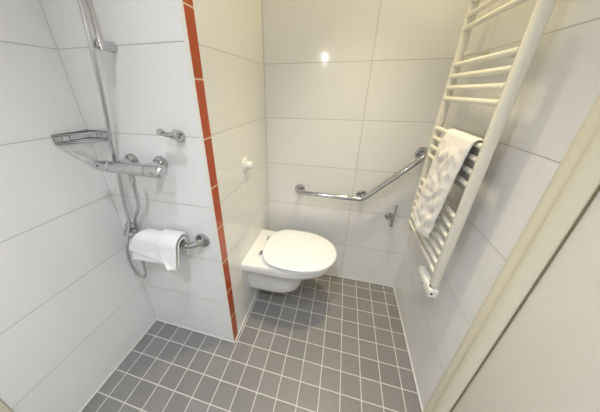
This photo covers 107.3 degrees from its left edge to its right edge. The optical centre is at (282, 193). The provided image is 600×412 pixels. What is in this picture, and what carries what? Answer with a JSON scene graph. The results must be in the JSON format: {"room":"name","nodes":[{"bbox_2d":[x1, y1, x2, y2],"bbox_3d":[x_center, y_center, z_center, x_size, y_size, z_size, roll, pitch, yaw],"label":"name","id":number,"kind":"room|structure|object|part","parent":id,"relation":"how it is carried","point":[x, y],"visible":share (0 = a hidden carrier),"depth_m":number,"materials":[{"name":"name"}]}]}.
{"room":"bathroom","nodes":[
{"label":"bathroom","id":0,"kind":"room"},
{"bbox_2d":[0,0,155,411],"bbox_3d":[-1.117,0.086,0.185,0.100,2.450,1.975,6,26,14],"label":"wall","id":1,"kind":"structure","parent":0,"point":[73,306],"depth_m":0.86,"materials":[{"name":"white tile"}]},
{"bbox_2d":[0,400,11,411],"bbox_3d":[-1.002,-0.009,0.388,0.006,2.450,0.078,6,26,14],"label":"trim","id":2,"kind":"structure","parent":1,"relation":"attached to","point":[3,408],"depth_m":0.78,"materials":[{"name":"beige wood"}]},
{"bbox_2d":[79,319,156,411],"bbox_3d":[-1.064,1.199,0.691,0.006,0.006,1.775,6,26,14],"label":"baseboard","id":3,"kind":"structure","parent":1,"relation":"attached to","point":[156,319],"depth_m":1.20,"materials":[{"name":"white plastic"}]},
{"bbox_2d":[40,0,240,340],"bbox_3d":[-0.553,-0.262,0.926,0.566,2.450,0.100,6,26,14],"label":"wall","id":4,"kind":"structure","parent":0,"point":[147,86],"depth_m":0.87,"materials":[{"name":"white tile"}]},
{"bbox_2d":[51,130,107,144],"bbox_3d":[-0.797,-0.225,0.881,0.122,0.039,0.134,6,26,14],"label":"basket","id":5,"kind":"object","parent":4,"relation":"attached to","point":[86,139],"visible":0.93,"depth_m":0.88,"materials":[{"name":"silver metal"}]},
{"bbox_3d":[-0.790,-0.221,0.869,0.051,0.024,0.006,-15,29,-29],"label":"plate","id":6,"kind":"part","parent":5,"relation":"part of","materials":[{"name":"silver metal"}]},
{"bbox_2d":[84,0,117,52],"bbox_3d":[-0.609,-0.755,0.539,0.100,0.672,0.202,6,26,14],"label":"shower rail","id":7,"kind":"object","parent":4,"relation":"attached to","point":[99,43],"visible":0.92,"depth_m":0.70,"materials":[{"name":"grey metal"}]},
{"bbox_2d":[77,0,146,278],"bbox_3d":[-0.687,-0.179,0.885,0.249,1.468,0.086,6,26,14],"label":"shower hose","id":8,"kind":"object","parent":7,"relation":"hanging from","point":[81,4],"visible":0.89,"depth_m":0.88,"materials":[{"name":"grey metal"}]},
{"bbox_2d":[92,153,167,182],"bbox_3d":[-0.603,-0.101,0.897,0.338,0.096,0.109,6,26,14],"label":"shower mixer","id":9,"kind":"object","parent":4,"relation":"attached to","point":[130,166],"visible":1,"depth_m":0.85,"materials":[{"name":"silver metal"}]},
{"bbox_3d":[-0.731,-0.115,0.900,0.086,0.047,0.047,6,26,14],"label":"flow handle","id":10,"kind":"part","parent":9,"relation":"part of","materials":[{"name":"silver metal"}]},
{"bbox_3d":[-0.653,-0.132,0.925,0.064,0.064,0.060,6,26,14],"label":"wall plate","id":11,"kind":"part","parent":9,"relation":"part of","materials":[{"name":"silver metal"}]},
{"bbox_2d":[128,175,135,182],"bbox_3d":[-0.604,-0.064,0.886,0.024,0.037,0.024,6,26,14],"label":"outlet","id":12,"kind":"object","parent":9,"relation":"attached to","point":[132,179],"depth_m":0.88,"materials":[{"name":"silver metal"}]},
{"bbox_3d":[-0.482,-0.086,0.839,0.073,0.053,0.053,6,26,14],"label":"temperature handle","id":13,"kind":"part","parent":9,"relation":"part of","materials":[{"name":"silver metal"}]},
{"bbox_3d":[-0.511,-0.116,0.891,0.064,0.064,0.060,6,26,14],"label":"wall plate","id":14,"kind":"part","parent":9,"relation":"part of","materials":[{"name":"silver metal"}]},
{"bbox_2d":[123,221,209,248],"bbox_3d":[-0.584,0.209,1.059,0.488,0.072,0.072,6,26,14],"label":"grab bar","id":15,"kind":"object","parent":4,"relation":"attached to","point":[202,240],"visible":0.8,"depth_m":1.02,"materials":[{"name":"silver metal"}]},
{"bbox_3d":[-0.777,0.174,1.134,0.072,0.072,0.011,6,26,14],"label":"wall plate","id":16,"kind":"part","parent":15,"relation":"part of","materials":[{"name":"silver metal"}]},
{"bbox_2d":[129,229,189,270],"bbox_3d":[-0.588,0.249,1.025,0.273,0.163,0.120,6,26,14],"label":"hand towel","id":17,"kind":"object","parent":15,"relation":"hanging from","point":[149,245],"visible":0.98,"depth_m":1.00,"materials":[{"name":"white fabric"}]},
{"bbox_3d":[-0.375,0.220,1.036,0.072,0.072,0.011,6,26,14],"label":"wall plate","id":18,"kind":"part","parent":15,"relation":"part of","materials":[{"name":"silver metal"}]},
{"bbox_2d":[156,129,184,142],"bbox_3d":[-0.403,-0.213,0.812,0.091,0.059,0.062,6,26,14],"label":"robe hook","id":19,"kind":"object","parent":4,"relation":"attached to","point":[179,136],"visible":1,"depth_m":0.79,"materials":[{"name":"silver metal"}]},
{"bbox_3d":[-0.440,-0.223,0.795,0.025,0.025,0.020,6,26,14],"label":"knob","id":20,"kind":"part","parent":19,"relation":"part of","materials":[{"name":"silver metal"}]},
{"bbox_3d":[-0.377,-0.216,0.779,0.025,0.025,0.020,6,26,14],"label":"knob","id":21,"kind":"part","parent":19,"relation":"part of","materials":[{"name":"silver metal"}]},
{"bbox_3d":[-0.391,-0.217,0.837,0.046,0.046,0.010,6,26,14],"label":"wall plate","id":22,"kind":"part","parent":19,"relation":"part of","materials":[{"name":"silver metal"}]},
{"bbox_2d":[157,319,234,342],"bbox_3d":[-0.559,0.867,1.397,0.566,0.006,0.006,6,26,14],"label":"baseboard","id":23,"kind":"structure","parent":4,"relation":"attached to","point":[157,319],"depth_m":1.39,"materials":[{"name":"white plastic"}]},
{"bbox_2d":[178,0,233,341],"bbox_3d":[-0.300,-0.211,0.817,0.015,2.450,0.002,6,26,14],"label":"trim","id":24,"kind":"structure","parent":4,"relation":"attached to","point":[180,2],"depth_m":0.82,"materials":[{"name":"white"}]},
{"bbox_2d":[183,0,237,341],"bbox_3d":[-0.285,-0.221,0.837,0.002,2.450,0.048,6,26,14],"label":"trim","id":25,"kind":"structure","parent":4,"relation":"attached to","point":[188,4],"depth_m":0.84,"materials":[{"name":"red tile"}]},
{"bbox_2d":[201,0,268,325],"bbox_3d":[-0.225,-0.400,1.220,0.100,2.450,0.697,6,26,14],"label":"wall","id":26,"kind":"structure","parent":0,"point":[233,28],"depth_m":1.11,"materials":[{"name":"white tile"}]},
{"bbox_2d":[235,289,258,341],"bbox_3d":[-0.197,0.753,1.639,0.006,0.006,0.697,6,26,14],"label":"baseboard","id":27,"kind":"structure","parent":26,"relation":"attached to","point":[258,289],"depth_m":1.48,"materials":[{"name":"white plastic"}]},
{"bbox_2d":[242,157,253,171],"bbox_3d":[-0.182,-0.157,1.201,0.044,0.084,0.084,6,26,14],"label":"button","id":28,"kind":"object","parent":26,"relation":"attached to","point":[246,164],"visible":1,"depth_m":1.18,"materials":[{"name":"white plastic"}]},
{"bbox_3d":[-0.198,-0.159,1.205,0.012,0.084,0.084,6,26,14],"label":"wall plate","id":29,"kind":"part","parent":28,"relation":"part of","materials":[{"name":"white plastic"}]},
{"bbox_2d":[241,229,336,292],"bbox_3d":[0.068,0.484,1.465,0.542,0.340,0.386,6,26,14],"label":"toilet","id":30,"kind":"object","parent":26,"relation":"attached to","point":[279,261],"visible":1,"depth_m":1.36,"materials":[{"name":"white ceramic"}]},
{"bbox_3d":[0.109,0.364,1.396,0.447,0.012,0.376,6,26,14],"label":"seat","id":31,"kind":"part","parent":30,"relation":"part of","materials":[{"name":"white plastic"}]},
{"bbox_3d":[0.109,0.346,1.388,0.457,0.024,0.386,6,26,14],"label":"lid","id":32,"kind":"part","parent":30,"relation":"part of","materials":[{"name":"white plastic"}]},
{"bbox_2d":[81,274,421,411],"bbox_3d":[-0.216,1.180,0.830,1.774,0.080,2.671,6,26,14],"label":"floor","id":33,"kind":"structure","parent":0,"point":[329,343],"depth_m":1.24,"materials":[{"name":"grey tile"}]},
{"bbox_2d":[261,0,469,285],"bbox_3d":[0.436,-0.457,1.339,1.107,2.450,0.100,6,26,14],"label":"wall","id":34,"kind":"structure","parent":0,"point":[353,89],"depth_m":1.28,"materials":[{"name":"white tile"}]},
{"bbox_2d":[325,273,392,286],"bbox_3d":[0.376,0.666,1.823,0.995,0.006,0.006,6,26,14],"label":"baseboard","id":35,"kind":"structure","parent":34,"relation":"attached to","point":[325,273],"depth_m":1.76,"materials":[{"name":"white plastic"}]},
{"bbox_2d":[295,147,427,200],"bbox_3d":[0.456,-0.119,1.387,0.778,0.376,0.084,6,26,14],"label":"grab bar","id":36,"kind":"object","parent":34,"relation":"attached to","point":[420,153],"visible":0.91,"depth_m":1.37,"materials":[{"name":"silver metal"}]},
{"bbox_3d":[0.124,-0.035,1.566,0.072,0.072,0.011,6,26,14],"label":"wall plate","id":37,"kind":"part","parent":36,"relation":"part of","materials":[{"name":"silver metal"}]},
{"bbox_3d":[0.529,0.011,1.467,0.072,0.072,0.011,6,26,14],"label":"wall plate","id":38,"kind":"part","parent":36,"relation":"part of","materials":[{"name":"silver metal"}]},
{"bbox_3d":[0.806,-0.234,1.271,0.072,0.072,0.011,6,26,14],"label":"wall plate","id":39,"kind":"part","parent":36,"relation":"part of","materials":[{"name":"silver metal"}]},
{"bbox_2d":[385,205,397,226],"bbox_3d":[0.707,0.132,1.436,0.052,0.156,0.073,6,26,14],"label":"toilet roll holder","id":40,"kind":"object","parent":34,"relation":"attached to","point":[389,216],"visible":1,"depth_m":1.43,"materials":[{"name":"silver metal"}]},
{"bbox_3d":[0.715,0.151,1.479,0.052,0.052,0.010,6,26,14],"label":"wall plate","id":41,"kind":"part","parent":40,"relation":"part of","materials":[{"name":"silver metal"}]},
{"bbox_3d":[0.712,0.144,1.411,0.019,0.143,0.015,6,26,14],"label":"rod","id":42,"kind":"part","parent":40,"relation":"part of","materials":[{"name":"silver metal"}]},
{"bbox_2d":[394,0,599,410],"bbox_3d":[0.797,-0.204,0.797,0.100,2.450,0.868,6,26,14],"label":"wall","id":43,"kind":"structure","parent":0,"point":[560,86],"depth_m":0.73,"materials":[{"name":"white tile"}]},
{"bbox_2d":[393,286,422,411],"bbox_3d":[0.762,0.875,1.375,0.006,0.006,0.761,6,26,14],"label":"baseboard","id":44,"kind":"structure","parent":43,"relation":"attached to","point":[393,286],"depth_m":1.25,"materials":[{"name":"white plastic"}]},
{"bbox_2d":[406,0,556,297],"bbox_3d":[0.710,-0.198,0.866,0.099,1.200,0.465,6,26,14],"label":"towel radiator","id":45,"kind":"object","parent":43,"relation":"attached to","point":[524,54],"visible":0.85,"depth_m":0.75,"materials":[{"name":"white metal"}]},
{"bbox_2d":[412,129,483,238],"bbox_3d":[0.647,-0.027,0.910,0.077,0.448,0.266,6,26,14],"label":"bath towel","id":46,"kind":"object","parent":45,"relation":"hanging from","point":[453,149],"visible":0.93,"depth_m":0.85,"materials":[{"name":"white fabric"}]},
{"bbox_2d":[423,93,599,411],"bbox_3d":[0.640,0.123,0.561,0.021,2.060,0.098,6,26,14],"label":"trim","id":47,"kind":"structure","parent":43,"relation":"attached to","point":[576,178],"depth_m":0.56,"materials":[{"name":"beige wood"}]},
{"bbox_3d":[0.478,0.303,-0.283,0.100,2.450,1.603,6,26,14],"label":"wall","id":48,"kind":"structure","parent":0,"visible":0},
{"bbox_2d":[452,191,599,411],"bbox_3d":[0.527,0.352,0.070,0.041,2.049,1.002,6,26,14],"label":"door","id":49,"kind":"structure","parent":48,"relation":"in","point":[547,359],"depth_m":0.49,"materials":[{"name":"white wood"}]}
]}

